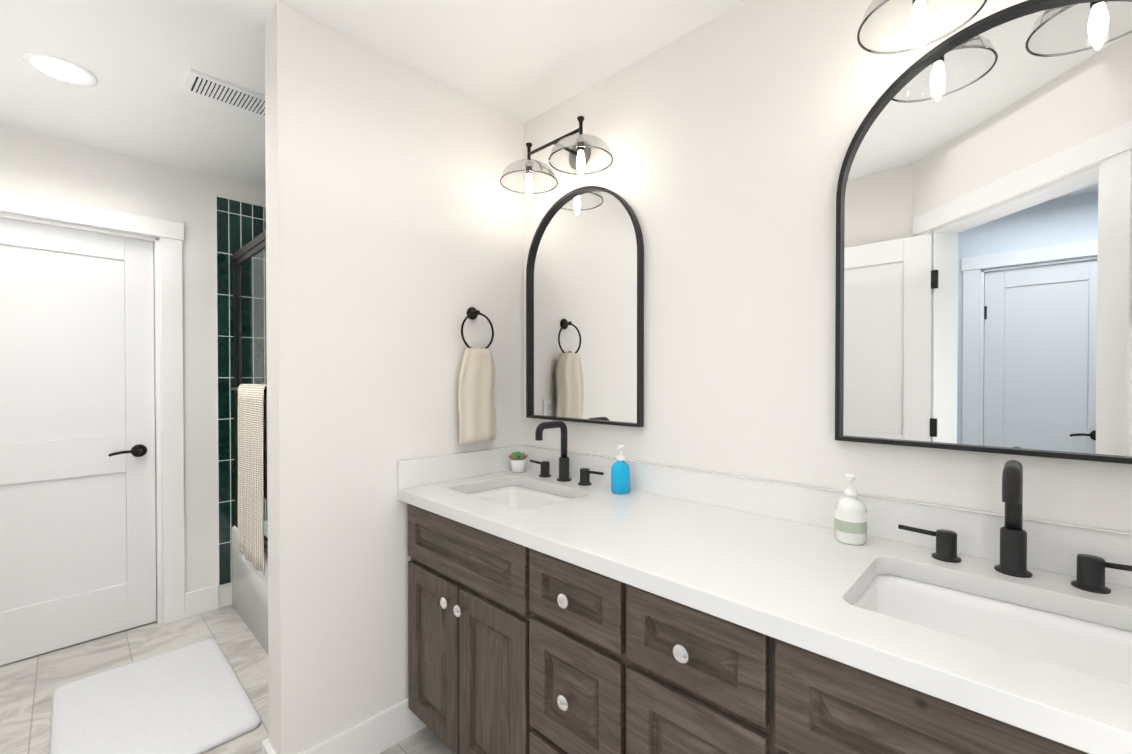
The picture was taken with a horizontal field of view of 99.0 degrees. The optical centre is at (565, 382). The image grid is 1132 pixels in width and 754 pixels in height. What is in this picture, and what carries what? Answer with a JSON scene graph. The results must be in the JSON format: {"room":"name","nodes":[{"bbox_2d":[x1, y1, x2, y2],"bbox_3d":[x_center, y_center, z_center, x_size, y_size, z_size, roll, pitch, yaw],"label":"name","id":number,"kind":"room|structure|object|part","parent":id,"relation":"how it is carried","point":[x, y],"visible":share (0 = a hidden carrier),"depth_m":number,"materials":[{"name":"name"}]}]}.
{"room":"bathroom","nodes":[
{"label":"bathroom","id":0,"kind":"room"},
{"bbox_2d":[0,124,255,623],"bbox_3d":[-2.150,0.063,2.645,0.120,2.440,2.040,1,1,44],"label":"wall","id":1,"kind":"structure","parent":0,"point":[31,164],"depth_m":2.64,"materials":[{"name":"white paint"}]},
{"bbox_2d":[0,218,155,665],"bbox_3d":[-2.413,0.268,2.317,0.094,2.024,0.686,0,1,43],"label":"door leaf","id":2,"kind":"structure","parent":1,"relation":"in","point":[77,487],"depth_m":2.36,"materials":[{"name":"white wood"}]},
{"bbox_2d":[0,190,184,624],"bbox_3d":[-2.434,0.216,2.337,0.146,2.143,0.928,1,1,44],"label":"door frame","id":3,"kind":"structure","parent":1,"relation":"attached to","point":[170,234],"depth_m":2.57,"materials":[{"name":"white wood"}]},
{"bbox_2d":[216,197,267,585],"bbox_3d":[-1.684,0.049,3.034,0.008,2.200,0.828,1,1,44],"label":"wall tile","id":4,"kind":"structure","parent":1,"relation":"attached to","point":[239,225],"depth_m":2.77,"materials":[{"name":"green tile"}]},
{"bbox_2d":[0,604,454,753],"bbox_3d":[-0.724,1.332,0.622,5.000,0.060,3.220,1,1,44],"label":"floor","id":5,"kind":"structure","parent":0,"point":[29,686],"depth_m":2.16,"materials":[{"name":"tile"}]},
{"bbox_2d":[50,639,260,753],"bbox_3d":[-1.636,1.276,1.915,0.856,0.024,0.556,1,1,44],"label":"bath mat","id":6,"kind":"object","parent":5,"relation":"on","point":[193,698],"visible":0.96,"depth_m":1.88,"materials":[{"name":"white fabric"}]},
{"bbox_2d":[231,230,267,653],"bbox_3d":[-1.135,0.276,2.495,1.526,2.014,0.822,1,1,44],"label":"bathtub","id":7,"kind":"object","parent":5,"relation":"on","point":[250,566],"visible":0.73,"depth_m":2.39,"materials":[{"name":"white ceramic"}]},
{"bbox_3d":[-1.353,0.056,2.268,1.426,1.430,0.024,1,1,44],"label":"shower glass","id":8,"kind":"part","parent":7,"relation":"part of","materials":[{"name":"clear glass"}]},
{"bbox_2d":[238,384,266,582],"bbox_3d":[-1.467,0.445,2.289,0.458,0.873,0.063,1,1,44],"label":"towel","id":9,"kind":"object","parent":7,"relation":"hanging from","point":[252,398],"depth_m":2.24,"materials":[{"name":"beige fabric"}]},
{"bbox_2d":[398,497,1121,753],"bbox_3d":[0.311,0.861,1.264,1.956,0.868,0.606,1,1,44],"label":"bathroom vanity","id":10,"kind":"object","parent":5,"relation":"on","point":[563,600],"depth_m":1.08,"materials":[{"name":"brown wood"}]},
{"bbox_2d":[398,465,1131,753],"bbox_3d":[0.318,0.406,1.259,1.992,0.040,0.597,1,1,44],"label":"countertop","id":11,"kind":"structure","parent":10,"relation":"on","point":[790,576],"depth_m":0.97,"materials":[{"name":"white stone"}]},
{"bbox_2d":[458,481,577,508],"bbox_3d":[-0.169,0.487,1.719,0.500,0.156,0.380,1,1,44],"label":"sink","id":12,"kind":"object","parent":11,"relation":"in","point":[518,494],"depth_m":1.91,"materials":[{"name":"white ceramic"}]},
{"bbox_2d":[509,452,527,472],"bbox_3d":[-0.201,0.334,2.051,0.081,0.085,0.079,1,1,44],"label":"succulent pot","id":13,"kind":"object","parent":11,"relation":"on","point":[518,459],"visible":1,"depth_m":2.03,"materials":[{"name":"white ceramic"}]},
{"bbox_2d":[530,421,605,484],"bbox_3d":[-0.048,0.264,1.842,0.392,0.233,0.175,1,1,44],"label":"faucet","id":14,"kind":"object","parent":11,"relation":"on","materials":[{"name":"black metal"}]},
{"bbox_2d":[611,445,629,493],"bbox_3d":[0.190,0.299,1.683,0.068,0.163,0.068,1,1,44],"label":"soap dispenser","id":15,"kind":"object","parent":11,"relation":"on","point":[620,476],"visible":1,"depth_m":1.66,"materials":[{"name":"blue plastic"}]},
{"bbox_2d":[834,474,866,544],"bbox_3d":[0.692,0.304,1.177,0.070,0.163,0.070,1,1,44],"label":"soap dispenser","id":16,"kind":"object","parent":11,"relation":"on","point":[850,518],"visible":1,"depth_m":1.15,"materials":[{"name":"white plastic"}]},
{"bbox_2d":[850,565,1131,684],"bbox_3d":[0.755,0.496,0.826,0.500,0.156,0.380,1,1,44],"label":"sink","id":17,"kind":"object","parent":11,"relation":"in","point":[1092,642],"depth_m":0.94,"materials":[{"name":"white ceramic"}]},
{"bbox_2d":[898,460,1131,596],"bbox_3d":[0.875,0.272,0.948,0.392,0.233,0.175,1,1,44],"label":"faucet","id":18,"kind":"object","parent":11,"relation":"on","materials":[{"name":"black metal"}]},
{"bbox_2d":[0,0,745,188],"bbox_3d":[-0.724,-1.168,0.598,5.000,0.060,3.220,1,1,44],"label":"ceiling","id":19,"kind":"structure","parent":0,"point":[523,61],"depth_m":1.68,"materials":[{"name":"white paint"}]},
{"bbox_2d":[21,51,97,86],"bbox_3d":[-1.853,-1.146,1.775,0.196,0.007,0.196,1,1,44],"label":"recessed light","id":20,"kind":"object","parent":19,"relation":"in","point":[57,67],"visible":1,"depth_m":1.76,"materials":[{"name":"white plastic"}]},
{"bbox_2d":[183,69,264,117],"bbox_3d":[-1.320,-1.143,1.941,0.165,0.015,0.320,1,1,44],"label":"ceiling vent","id":21,"kind":"object","parent":19,"relation":"in","point":[198,83],"visible":0.83,"depth_m":1.90,"materials":[{"name":"white plastic"}]},
{"bbox_2d":[256,2,523,753],"bbox_3d":[-0.576,0.070,1.862,0.130,2.440,0.976,1,1,44],"label":"wall","id":22,"kind":"structure","parent":0,"point":[402,222],"depth_m":1.64,"materials":[{"name":"white paint"}]},
{"bbox_2d":[185,585,425,753],"bbox_3d":[-0.908,1.229,1.208,3.683,0.135,1.453,1,1,44],"label":"baseboard","id":23,"kind":"structure","parent":22,"relation":"attached to","point":[382,731],"depth_m":1.70,"materials":[{"name":"white wood"}]},
{"bbox_2d":[458,307,495,442],"bbox_3d":[-0.360,-0.036,1.943,0.063,0.541,0.184,1,1,44],"label":"towel ring","id":24,"kind":"object","parent":22,"relation":"attached to","point":[477,413],"visible":1,"depth_m":1.92,"materials":[{"name":"beige fabric"}]},
{"bbox_2d":[495,402,499,428],"bbox_3d":[-0.311,0.139,2.038,0.007,0.115,0.075,1,1,44],"label":"electrical outlet plate","id":25,"kind":"object","parent":22,"relation":"attached to","point":[497,415],"visible":0.33,"depth_m":2.06,"materials":[{"name":"white plastic"}]},
{"bbox_2d":[524,0,1131,532],"bbox_3d":[-0.033,0.068,2.100,3.920,2.440,0.118,1,1,44],"label":"wall","id":26,"kind":"structure","parent":0,"point":[728,142],"depth_m":1.44,"materials":[{"name":"white paint"}]},
{"bbox_2d":[500,116,612,197],"bbox_3d":[-0.035,-0.841,1.823,0.505,0.230,0.263,1,1,44],"label":"sconce","id":27,"kind":"object","parent":26,"relation":"attached to","point":[580,150],"visible":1,"depth_m":1.81,"materials":[{"name":"grey"}]},
{"bbox_2d":[526,186,643,426],"bbox_3d":[0.051,-0.303,1.910,0.600,0.915,0.026,1,1,44],"label":"mirror","id":28,"kind":"object","parent":26,"relation":"attached to","point":[585,314],"visible":0.9,"depth_m":1.89,"materials":[{"name":"black mirror"}]},
{"bbox_2d":[857,0,986,53],"bbox_3d":[0.867,-0.832,0.951,0.505,0.230,0.263,1,1,44],"label":"sconce","id":29,"kind":"object","parent":26,"relation":"attached to","point":[919,19],"visible":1,"depth_m":1.03,"materials":[{"name":"grey"}]},
{"bbox_2d":[835,0,1131,463],"bbox_3d":[0.949,-0.322,1.040,0.660,0.950,0.026,1,1,44],"label":"mirror","id":30,"kind":"object","parent":26,"relation":"attached to","point":[983,301],"visible":0.98,"depth_m":1.05,"materials":[{"name":"black mirror"}]}
]}

